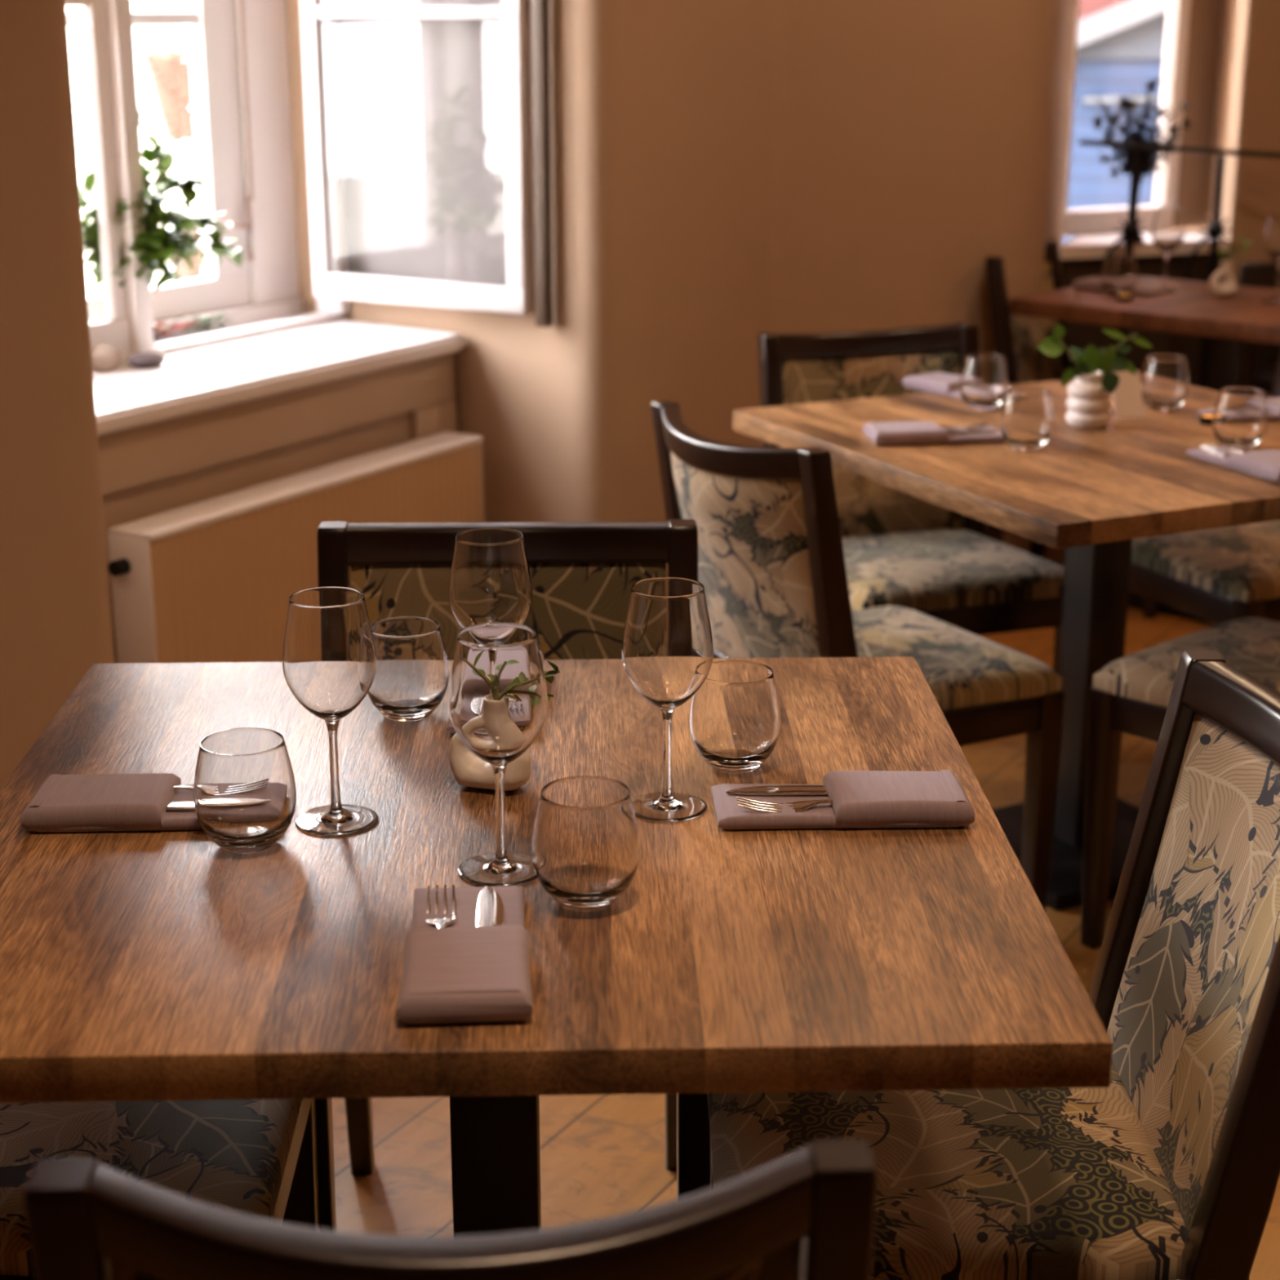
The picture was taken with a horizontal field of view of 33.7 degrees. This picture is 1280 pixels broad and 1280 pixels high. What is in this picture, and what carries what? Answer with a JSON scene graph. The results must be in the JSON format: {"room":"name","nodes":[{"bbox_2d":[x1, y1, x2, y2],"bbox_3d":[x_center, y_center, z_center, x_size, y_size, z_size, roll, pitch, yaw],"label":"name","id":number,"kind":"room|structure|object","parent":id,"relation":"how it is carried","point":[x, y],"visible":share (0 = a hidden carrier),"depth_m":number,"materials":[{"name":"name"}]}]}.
{"room":"restaurant dining room","nodes":[
{"label":"restaurant dining room","id":0,"kind":"room"},
{"bbox_2d":[0,0,114,789],"bbox_3d":[-2.684,-0.085,0.594,1.000,2.700,6.000,10,19,29],"label":"wall","id":1,"kind":"structure","parent":0,"point":[55,623],"depth_m":2.85,"materials":[{"name":"paint"}]},
{"bbox_2d":[285,0,1076,577],"bbox_3d":[0.270,-1.492,5.259,1.377,2.700,2.764,8,19,25],"label":"wall","id":2,"kind":"structure","parent":0,"point":[725,173],"depth_m":4.65,"materials":[{"name":"paint"}]},
{"bbox_2d":[142,48,195,143],"bbox_3d":[-0.859,-1.953,5.425,1.014,1.331,0.271,7,18,22],"label":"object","id":3,"kind":"object","parent":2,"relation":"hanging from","point":[166,68],"visible":0.45,"depth_m":5.63,"materials":[{"name":"beige"}]},
{"bbox_2d":[65,0,302,342],"bbox_3d":[-1.114,-1.279,3.757,0.105,1.560,1.410,10,19,29],"label":"window","id":4,"kind":"structure","parent":2,"relation":"in","point":[238,49],"depth_m":4.32,"materials":[{"name":"white paint"}]},
{"bbox_2d":[97,351,457,663],"bbox_3d":[-0.738,-0.061,3.865,0.045,0.765,1.360,10,19,29],"label":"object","id":5,"kind":"structure","parent":2,"relation":"attached to","point":[148,470],"depth_m":3.85,"materials":[{"name":"beige paint"}]},
{"bbox_2d":[64,0,531,368],"bbox_3d":[-0.778,-1.222,3.567,0.565,1.560,1.405,10,19,29],"label":"window","id":6,"kind":"structure","parent":2,"relation":"in","point":[127,326],"depth_m":4.07,"materials":[{"name":"white paint"}]},
{"bbox_2d":[336,0,506,285],"bbox_3d":[-0.427,-1.412,4.138,0.485,1.465,0.102,10,19,29],"label":"window pane","id":7,"kind":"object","parent":6,"relation":"attached to","point":[422,99],"depth_m":4.23,"materials":[{"name":"clear glass"}]},
{"bbox_2d":[530,0,552,327],"bbox_3d":[-0.188,-1.315,3.920,0.028,1.465,0.022,10,19,29],"label":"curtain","id":8,"kind":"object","parent":2,"relation":"attached to","point":[540,8],"depth_m":4.03,"materials":[{"name":"brown fabric"}]},
{"bbox_2d":[331,545,1279,1279],"bbox_3d":[0.110,0.935,2.061,9.884,0.100,11.800,0,17,-2],"label":"floor","id":9,"kind":"structure","parent":0,"point":[602,1156],"depth_m":2.79,"materials":[{"name":"brown tile"}]},
{"bbox_2d":[0,1098,319,1279],"bbox_3d":[-0.593,0.473,1.945,0.541,0.851,0.448,0,17,-2],"label":"dining chair","id":10,"kind":"object","parent":9,"relation":"on","point":[255,1157],"visible":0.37,"depth_m":1.87,"materials":[{"name":"grey fabric"}]},
{"bbox_2d":[107,431,484,663],"bbox_3d":[-0.611,-0.001,3.929,0.120,0.614,0.985,10,19,29],"label":"radiator","id":11,"kind":"object","parent":9,"relation":"on","point":[214,580],"visible":0.57,"depth_m":3.68,"materials":[{"name":"beige metal"}]},
{"bbox_2d":[108,431,483,542],"bbox_3d":[-0.594,-0.290,3.847,0.096,0.014,0.956,10,19,29],"label":"grille","id":12,"kind":"object","parent":11,"relation":"attached to","point":[199,520],"depth_m":3.77,"materials":[{"name":"white paint"}]},
{"bbox_2d":[23,1138,878,1279],"bbox_3d":[-0.107,0.628,1.432,0.448,0.851,0.541,-1,17,-3],"label":"dining chair","id":13,"kind":"object","parent":9,"relation":"on","point":[808,1213],"visible":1,"depth_m":1.09,"materials":[{"name":"black wood"}]},
{"bbox_2d":[315,519,710,1230],"bbox_3d":[-0.150,0.327,2.431,0.448,0.851,0.541,0,17,-2],"label":"dining chair","id":14,"kind":"object","parent":9,"relation":"on","point":[583,574],"visible":0.18,"depth_m":2.53,"materials":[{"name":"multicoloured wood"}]},
{"bbox_2d":[0,656,1112,1235],"bbox_3d":[-0.135,0.511,1.994,0.902,0.750,0.906,0,17,-2],"label":"dining table","id":15,"kind":"object","parent":9,"relation":"on","point":[147,965],"visible":0.8,"depth_m":1.66,"materials":[{"name":"brown wood"}]},
{"bbox_2d":[20,773,202,831],"bbox_3d":[-0.425,0.142,1.873,0.223,0.024,0.096,0,17,-2],"label":"folded napkin","id":16,"kind":"object","parent":15,"relation":"on","point":[124,802],"visible":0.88,"depth_m":1.84,"materials":[{"name":"fabric"}]},
{"bbox_2d":[165,800,195,809],"bbox_3d":[-0.424,0.145,1.857,0.199,0.006,0.022,0,17,0],"label":"table knife","id":17,"kind":"object","parent":16,"relation":"on","point":[189,804],"visible":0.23,"depth_m":1.85,"materials":[{"name":"silver metal"}]},
{"bbox_2d":[173,785,193,791],"bbox_3d":[-0.427,0.134,1.890,0.190,0.010,0.025,-1,17,-3],"label":"fork","id":18,"kind":"object","parent":16,"relation":"on","point":[175,787],"visible":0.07,"depth_m":1.89,"materials":[{"name":"silver metal"}]},
{"bbox_2d":[193,727,296,853],"bbox_3d":[-0.336,0.130,1.795,0.086,0.094,0.086,0,17,-2],"label":"glass","id":19,"kind":"object","parent":15,"relation":"on","point":[245,788],"visible":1,"depth_m":1.76,"materials":[{"name":"white"}]},
{"bbox_2d":[282,586,377,835],"bbox_3d":[-0.267,0.061,1.831,0.080,0.205,0.080,0,17,-2],"label":"wine glass","id":20,"kind":"object","parent":15,"relation":"on","point":[330,664],"visible":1,"depth_m":1.79,"materials":[{"name":"white"}]},
{"bbox_2d":[367,616,448,721],"bbox_3d":[-0.235,0.031,2.123,0.086,0.094,0.086,0,17,-2],"label":"glass","id":21,"kind":"object","parent":15,"relation":"on","point":[410,682],"visible":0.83,"depth_m":2.09,"materials":[{"name":"clear glass"}]},
{"bbox_2d":[396,885,533,1024],"bbox_3d":[-0.130,0.228,1.589,0.095,0.024,0.223,-1,17,-3],"label":"folded napkin","id":22,"kind":"object","parent":15,"relation":"on","point":[461,971],"visible":1,"depth_m":1.53,"materials":[{"name":"fabric"}]},
{"bbox_2d":[426,884,457,928],"bbox_3d":[-0.149,0.226,1.585,0.025,0.010,0.190,-2,17,-5],"label":"fork","id":23,"kind":"object","parent":22,"relation":"on","point":[439,923],"visible":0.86,"depth_m":1.65,"materials":[{"name":"silver metal"}]},
{"bbox_2d":[475,885,503,926],"bbox_3d":[-0.114,0.226,1.590,0.022,0.006,0.199,-1,17,-2],"label":"table knife","id":24,"kind":"object","parent":22,"relation":"on","point":[490,908],"visible":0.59,"depth_m":1.64,"materials":[{"name":"silver metal"}]},
{"bbox_2d":[448,733,531,791],"bbox_3d":[-0.137,0.093,1.930,0.076,0.088,0.049,6,18,18],"label":"ceramic vase","id":25,"kind":"object","parent":15,"relation":"on","point":[468,770],"visible":0.35,"depth_m":1.92,"materials":[{"name":"white ceramic"}]},
{"bbox_2d":[446,657,559,702],"bbox_3d":[-0.124,0.034,1.914,0.104,0.052,0.038,0,17,-2],"label":"greenery sprig","id":26,"kind":"object","parent":25,"relation":"on","point":[548,676],"visible":0.12,"depth_m":1.91,"materials":[{"name":"green plant"}]},
{"bbox_2d":[448,527,533,628],"bbox_3d":[-0.143,-0.001,2.038,0.080,0.205,0.080,0,17,-2],"label":"wine glass","id":27,"kind":"object","parent":15,"relation":"on","point":[491,581],"visible":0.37,"depth_m":1.99,"materials":[{"name":"white"}]},
{"bbox_2d":[446,650,543,733],"bbox_3d":[-0.149,0.050,2.178,0.096,0.024,0.223,0,17,-2],"label":"folded napkin","id":28,"kind":"object","parent":15,"relation":"on","point":[450,729],"visible":0.05,"depth_m":2.07,"materials":[{"name":"fabric"}]},
{"bbox_2d":[448,622,547,886],"bbox_3d":[-0.115,0.093,1.725,0.080,0.205,0.080,0,17,-2],"label":"wine glass","id":29,"kind":"object","parent":15,"relation":"on","point":[498,700],"visible":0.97,"depth_m":1.69,"materials":[{"name":"white"}]},
{"bbox_2d":[531,775,639,911],"bbox_3d":[-0.043,0.164,1.681,0.086,0.094,0.086,0,17,-2],"label":"glass","id":30,"kind":"object","parent":15,"relation":"on","point":[585,845],"visible":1,"depth_m":1.65,"materials":[{"name":"white"}]},
{"bbox_2d":[621,577,713,822],"bbox_3d":[0.024,0.052,1.861,0.080,0.205,0.080,0,17,-2],"label":"wine glass","id":31,"kind":"object","parent":15,"relation":"on","point":[667,653],"visible":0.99,"depth_m":1.82,"materials":[{"name":"white"}]},
{"bbox_2d":[688,660,780,773],"bbox_3d":[0.089,0.074,1.981,0.086,0.094,0.086,0,17,-2],"label":"glass","id":32,"kind":"object","parent":15,"relation":"on","point":[735,714],"visible":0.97,"depth_m":1.95,"materials":[{"name":"white"}]},
{"bbox_2d":[711,769,974,829],"bbox_3d":[0.178,0.141,1.877,0.223,0.024,0.095,-1,17,-2],"label":"folded napkin","id":33,"kind":"object","parent":15,"relation":"on","point":[862,799],"visible":0.96,"depth_m":1.84,"materials":[{"name":"fabric"}]},
{"bbox_2d":[725,785,828,795],"bbox_3d":[0.176,0.135,1.892,0.199,0.006,0.022,0,17,0],"label":"table knife","id":34,"kind":"object","parent":33,"relation":"on","point":[782,789],"visible":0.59,"depth_m":1.89,"materials":[{"name":"silver metal"}]},
{"bbox_2d":[736,796,833,812],"bbox_3d":[0.180,0.143,1.859,0.190,0.010,0.025,-1,17,-4],"label":"fork","id":35,"kind":"object","parent":33,"relation":"on","point":[802,806],"visible":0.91,"depth_m":1.85,"materials":[{"name":"silver metal"}]},
{"bbox_2d":[650,400,1064,910],"bbox_3d":[0.311,0.066,3.297,0.541,0.851,0.448,-9,19,-28],"label":"dining chair","id":36,"kind":"object","parent":9,"relation":"on","point":[772,571],"visible":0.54,"depth_m":3.14,"materials":[{"name":"beige fabric"}]},
{"bbox_2d":[757,321,1064,674],"bbox_3d":[0.501,-0.129,3.943,0.448,0.851,0.541,-6,18,-19],"label":"dining chair","id":37,"kind":"object","parent":9,"relation":"on","point":[900,548],"visible":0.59,"depth_m":3.94,"materials":[{"name":"black wood"}]},
{"bbox_2d":[706,649,1279,1279],"bbox_3d":[0.336,0.481,1.919,0.541,0.851,0.448,0,17,0],"label":"dining chair","id":38,"kind":"object","parent":9,"relation":"on","point":[1170,1170],"visible":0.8,"depth_m":1.86,"materials":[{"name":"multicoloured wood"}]},
{"bbox_2d":[733,373,1279,911],"bbox_3d":[0.776,0.019,3.627,0.900,0.750,0.954,-8,19,-25],"label":"dining table","id":39,"kind":"object","parent":9,"relation":"on","point":[1088,493],"visible":0.62,"depth_m":3.46,"materials":[{"name":"brown wood"}]},
{"bbox_2d":[902,371,962,399],"bbox_3d":[0.595,-0.466,3.889,0.096,0.024,0.223,-12,21,-35],"label":"folded napkin","id":40,"kind":"object","parent":39,"relation":"on","point":[940,383],"visible":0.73,"depth_m":3.90,"materials":[{"name":"fabric"}]},
{"bbox_2d":[862,421,1005,445],"bbox_3d":[0.487,-0.343,3.481,0.223,0.024,0.096,-2,17,-7],"label":"folded napkin","id":41,"kind":"object","parent":39,"relation":"on","point":[900,433],"visible":0.98,"depth_m":3.44,"materials":[{"name":"fabric"}]},
{"bbox_2d":[940,422,988,430],"bbox_3d":[0.483,-0.351,3.498,0.190,0.010,0.025,-3,17,-9],"label":"fork","id":42,"kind":"object","parent":41,"relation":"on","point":[983,424],"visible":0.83,"depth_m":3.50,"materials":[{"name":"silver metal"}]},
{"bbox_2d":[946,430,997,434],"bbox_3d":[0.490,-0.340,3.466,0.199,0.006,0.022,-2,17,-6],"label":"table knife","id":43,"kind":"object","parent":41,"relation":"on","point":[966,432],"visible":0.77,"depth_m":3.47,"materials":[{"name":"silver metal"}]},
{"bbox_2d":[959,353,1008,410],"bbox_3d":[0.608,-0.455,3.736,0.086,0.094,0.086,0,17,-2],"label":"glass","id":44,"kind":"object","parent":39,"relation":"on","point":[984,377],"visible":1,"depth_m":3.70,"materials":[{"name":"white"}]},
{"bbox_2d":[1000,387,1053,451],"bbox_3d":[0.623,-0.354,3.401,0.086,0.094,0.086,0,17,-2],"label":"glass","id":45,"kind":"object","parent":39,"relation":"on","point":[1027,414],"visible":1,"depth_m":3.37,"materials":[{"name":"white"}]},
{"bbox_2d":[1065,370,1111,429],"bbox_3d":[0.762,-0.408,3.586,0.076,0.092,0.076,0,17,-2],"label":"ribbed vase","id":46,"kind":"object","parent":39,"relation":"on","point":[1088,404],"visible":0.94,"depth_m":3.56,"materials":[{"name":"beige ceramic"}]},
{"bbox_2d":[1037,324,1153,393],"bbox_3d":[0.767,-0.476,3.560,0.201,0.114,0.071,0,17,-2],"label":"greenery sprig","id":47,"kind":"object","parent":46,"relation":"in","point":[1087,363],"visible":1,"depth_m":3.55,"materials":[{"name":"green plant"}]},
{"bbox_2d":[1111,370,1144,417],"bbox_3d":[0.849,-0.428,3.675,0.052,0.075,0.034,-4,17,-13],"label":"table card","id":48,"kind":"object","parent":39,"relation":"on","point":[1128,399],"visible":0.8,"depth_m":3.67,"materials":[{"name":"beige paper"}]},
{"bbox_2d":[1140,354,1189,412],"bbox_3d":[0.926,-0.453,3.728,0.086,0.094,0.086,0,17,-2],"label":"glass","id":49,"kind":"object","parent":39,"relation":"on","point":[1164,378],"visible":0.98,"depth_m":3.70,"materials":[{"name":"white"}]},
{"bbox_2d":[1199,413,1213,425],"bbox_3d":[0.977,-0.378,3.619,0.038,0.014,0.038,0,17,-2],"label":"tealight holder","id":50,"kind":"object","parent":39,"relation":"on","point":[1206,419],"visible":0.48,"depth_m":3.61,"materials":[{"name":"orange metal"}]},
{"bbox_2d":[1186,444,1279,482],"bbox_3d":[0.953,-0.280,3.274,0.096,0.024,0.223,-7,18,-23],"label":"folded napkin","id":51,"kind":"object","parent":39,"relation":"on","point":[1265,464],"visible":0.98,"depth_m":3.24,"materials":[{"name":"fabric"}]},
{"bbox_2d":[1200,444,1232,456],"bbox_3d":[0.936,-0.281,3.265,0.025,0.010,0.190,-8,18,-24],"label":"fork","id":52,"kind":"object","parent":51,"relation":"on","point":[1212,448],"visible":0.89,"depth_m":3.33,"materials":[{"name":"silver metal"}]},
{"bbox_2d":[1220,444,1250,453],"bbox_3d":[0.967,-0.284,3.280,0.022,0.006,0.199,-7,18,-21],"label":"table knife","id":53,"kind":"object","parent":51,"relation":"on","point":[1232,448],"visible":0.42,"depth_m":3.33,"materials":[{"name":"silver metal"}]},
{"bbox_2d":[1197,397,1279,421],"bbox_3d":[1.093,-0.402,3.679,0.223,0.024,0.096,-6,18,-19],"label":"folded napkin","id":54,"kind":"object","parent":39,"relation":"on","point":[1273,403],"visible":0.32,"depth_m":3.66,"materials":[{"name":"fabric"}]},
{"bbox_2d":[1212,386,1267,449],"bbox_3d":[0.967,-0.356,3.406,0.086,0.094,0.086,0,17,-2],"label":"glass","id":55,"kind":"object","parent":39,"relation":"on","point":[1240,415],"visible":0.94,"depth_m":3.38,"materials":[{"name":"white"}]},
{"bbox_2d":[985,240,1158,619],"bbox_3d":[1.134,-0.548,5.331,0.541,0.851,0.448,9,19,28],"label":"dining chair","id":56,"kind":"object","parent":9,"relation":"on","point":[1026,363],"visible":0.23,"depth_m":5.33,"materials":[{"name":"black wood"}]},
{"bbox_2d":[1009,275,1279,625],"bbox_3d":[1.438,-0.454,5.194,0.900,0.750,0.600,15,22,40],"label":"dining table","id":57,"kind":"object","parent":9,"relation":"on","point":[1235,322],"visible":0.52,"depth_m":5.07,"materials":[{"name":"brown wood"}]},
{"bbox_2d":[1101,255,1137,296],"bbox_3d":[1.178,-0.893,5.189,0.086,0.094,0.086,0,17,-2],"label":"glass","id":58,"kind":"object","parent":57,"relation":"on","point":[1119,273],"visible":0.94,"depth_m":5.16,"materials":[{"name":"white"}]},
{"bbox_2d":[1072,275,1170,295],"bbox_3d":[1.205,-0.886,5.284,0.223,0.024,0.096,15,22,40],"label":"folded napkin","id":59,"kind":"object","parent":57,"relation":"on","point":[1094,283],"visible":0.73,"depth_m":5.28,"materials":[{"name":"fabric"}]},
{"bbox_2d":[1115,293,1132,301],"bbox_3d":[1.173,-0.830,5.119,0.038,0.014,0.038,0,17,-2],"label":"tealight holder","id":60,"kind":"object","parent":57,"relation":"on","point":[1120,297],"visible":1,"depth_m":5.11,"materials":[{"name":"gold metal"}]},
{"bbox_2d":[1151,206,1184,293],"bbox_3d":[1.310,-0.971,5.253,0.080,0.205,0.080,0,17,-2],"label":"wine glass","id":61,"kind":"object","parent":57,"relation":"on","point":[1168,224],"visible":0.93,"depth_m":5.21,"materials":[{"name":"white"}]},
{"bbox_2d":[1208,259,1236,297],"bbox_3d":[1.429,-0.885,5.174,0.076,0.088,0.049,-12,21,-35],"label":"ceramic vase","id":62,"kind":"object","parent":57,"relation":"on","point":[1228,286],"visible":1,"depth_m":5.16,"materials":[{"name":"white ceramic"}]},
{"bbox_2d":[1218,234,1252,260],"bbox_3d":[1.454,-0.956,5.161,0.087,0.067,0.048,0,17,-2],"label":"greenery sprig","id":63,"kind":"object","parent":62,"relation":"on","point":[1222,253],"visible":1,"depth_m":5.16,"materials":[{"name":"green plant"}]},
{"bbox_2d":[1261,214,1279,304],"bbox_3d":[1.531,-0.910,5.053,0.080,0.205,0.080,0,17,-2],"label":"wine glass","id":64,"kind":"object","parent":57,"relation":"on","point":[1272,237],"visible":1,"depth_m":5.02,"materials":[{"name":"white"}]},
{"bbox_2d":[1079,139,1279,389],"bbox_3d":[1.520,-0.846,5.913,0.666,1.087,0.052,-3,17,-8],"label":"iron railing","id":65,"kind":"object","parent":9,"relation":"on","point":[1215,229],"visible":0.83,"depth_m":5.79,"materials":[{"name":"black metal"}]},
{"bbox_2d":[1080,617,1279,949],"bbox_3d":[1.034,0.092,3.208,0.448,0.851,0.541,-15,22,-40],"label":"dining chair","id":66,"kind":"object","parent":9,"relation":"on","point":[1131,695],"visible":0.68,"depth_m":3.27,"materials":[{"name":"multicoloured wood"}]},
{"bbox_2d":[1128,355,1279,624],"bbox_3d":[1.209,-0.150,4.013,0.541,0.851,0.448,-8,18,-24],"label":"dining chair","id":67,"kind":"object","parent":9,"relation":"on","point":[1219,575],"visible":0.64,"depth_m":3.86,"materials":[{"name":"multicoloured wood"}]},
{"bbox_2d":[1238,261,1279,394],"bbox_3d":[2.456,-0.746,6.173,1.560,0.745,0.360,-8,19,-25],"label":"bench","id":68,"kind":"object","parent":9,"relation":"on","point":[1256,274],"visible":0.21,"depth_m":5.91,"materials":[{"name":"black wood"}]},
{"bbox_2d":[1060,252,1225,389],"bbox_3d":[1.425,-0.751,6.155,0.680,0.765,0.264,-7,18,-23],"label":"wall","id":69,"kind":"structure","parent":0,"point":[1082,335],"depth_m":5.98,"materials":[{"name":"brown wood"}]},
{"bbox_2d":[1058,228,1230,259],"bbox_3d":[1.424,-1.126,6.013,0.691,0.035,0.270,-8,18,-24],"label":"windowsill","id":70,"kind":"structure","parent":69,"relation":"on","point":[1095,246],"depth_m":5.91,"materials":[{"name":"white paint"}]},
{"bbox_2d":[1121,169,1145,243],"bbox_3d":[1.377,-1.207,5.873,0.064,0.200,0.064,0,17,-2],"label":"slim vase","id":71,"kind":"object","parent":70,"relation":"on","point":[1140,235],"visible":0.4,"depth_m":5.87,"materials":[{"name":"black metal"}]},
{"bbox_2d":[1092,77,1194,182],"bbox_3d":[1.377,-1.405,5.813,0.292,0.280,0.137,0,17,-2],"label":"bouquet","id":72,"kind":"object","parent":71,"relation":"in","point":[1146,162],"visible":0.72,"depth_m":5.81,"materials":[{"name":"brown plant"}]},
{"bbox_2d":[1185,0,1279,397],"bbox_3d":[3.177,-1.966,6.831,3.628,2.700,0.664,-8,18,-24],"label":"wall","id":73,"kind":"structure","parent":0,"point":[1246,117],"depth_m":5.94,"materials":[{"name":"paint"}]},
{"bbox_2d":[1062,0,1222,235],"bbox_3d":[1.452,-1.869,5.991,0.600,1.400,0.060,-8,19,-25],"label":"window","id":74,"kind":"structure","parent":73,"relation":"in","point":[1193,27],"depth_m":6.12,"materials":[{"name":"white paint"}]},
{"bbox_3d":[-1.005,-0.112,4.028,1.217,0.770,1.503,0,17,-2],"label":"wall","id":75,"kind":"structure","parent":0,"visible":0},
{"bbox_2d":[92,315,466,436],"bbox_3d":[-0.965,-0.489,3.899,0.655,0.035,1.400,10,19,29],"label":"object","id":76,"kind":"object","parent":75,"relation":"on","point":[204,379],"visible":0.57,"depth_m":3.91,"materials":[{"name":"white paint"}]},
{"bbox_2d":[91,344,121,370],"bbox_3d":[-0.973,-0.515,3.846,0.057,0.045,0.055,0,17,-2],"label":"pebble","id":77,"kind":"object","parent":76,"relation":"on","point":[104,357],"visible":0.95,"depth_m":3.83,"materials":[{"name":"beige stone"}]},
{"bbox_2d":[127,352,165,367],"bbox_3d":[-0.904,-0.514,3.877,0.073,0.025,0.049,-12,20,-34],"label":"pebble","id":78,"kind":"object","parent":76,"relation":"on","point":[145,359],"visible":1,"depth_m":3.86,"materials":[{"name":"grey stone"}]},
{"bbox_2d":[128,342,164,355],"bbox_3d":[-0.956,-0.622,3.966,0.114,0.182,0.114,0,17,-2],"label":"vase","id":79,"kind":"object","parent":76,"relation":"on","point":[157,349],"visible":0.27,"depth_m":3.98,"materials":[{"name":"beige ceramic"}]},
{"bbox_2d":[75,102,243,306],"bbox_3d":[-0.913,-0.801,3.903,0.347,0.373,0.169,-1,17,-3],"label":"leafy branches","id":80,"kind":"object","parent":79,"relation":"in","point":[160,244],"visible":0.62,"depth_m":3.90,"materials":[{"name":"green plant"}]},
{"bbox_2d":[152,311,236,343],"bbox_3d":[-0.913,-0.624,4.204,0.070,0.046,0.292,9,19,27],"label":"flower garland","id":81,"kind":"object","parent":76,"relation":"on","point":[155,328],"visible":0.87,"depth_m":4.20,"materials":[{"name":"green plant"}]},
{"label":"outside","id":82,"kind":"structure","parent":0,"visible":0},
{"bbox_2d":[191,148,199,229],"bbox_3d":[-0.339,-0.839,12.275,60.000,0.100,60.000,0,17,-2],"label":"ground","id":83,"kind":"structure","parent":82,"point":[193,150],"depth_m":35.53,"materials":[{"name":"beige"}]},
{"bbox_2d":[65,0,194,295],"bbox_3d":[-6.992,-2.675,9.705,0.300,5.000,14.000,10,19,29],"label":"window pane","id":84,"kind":"structure","parent":83,"relation":"on","point":[160,38],"depth_m":15.07,"materials":[{"name":"beige"}]},
{"bbox_2d":[167,224,204,282],"bbox_3d":[-1.194,-0.141,6.135,0.243,2.108,0.246,0,17,-2],"label":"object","id":85,"kind":"object","parent":83,"relation":"on","point":[186,273],"visible":0.09,"depth_m":5.76,"materials":[{"name":"beige"}]},
{"bbox_2d":[1062,0,1167,243],"bbox_3d":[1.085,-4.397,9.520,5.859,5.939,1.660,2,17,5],"label":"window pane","id":86,"kind":"structure","parent":83,"relation":"on","point":[1120,44],"depth_m":9.30,"materials":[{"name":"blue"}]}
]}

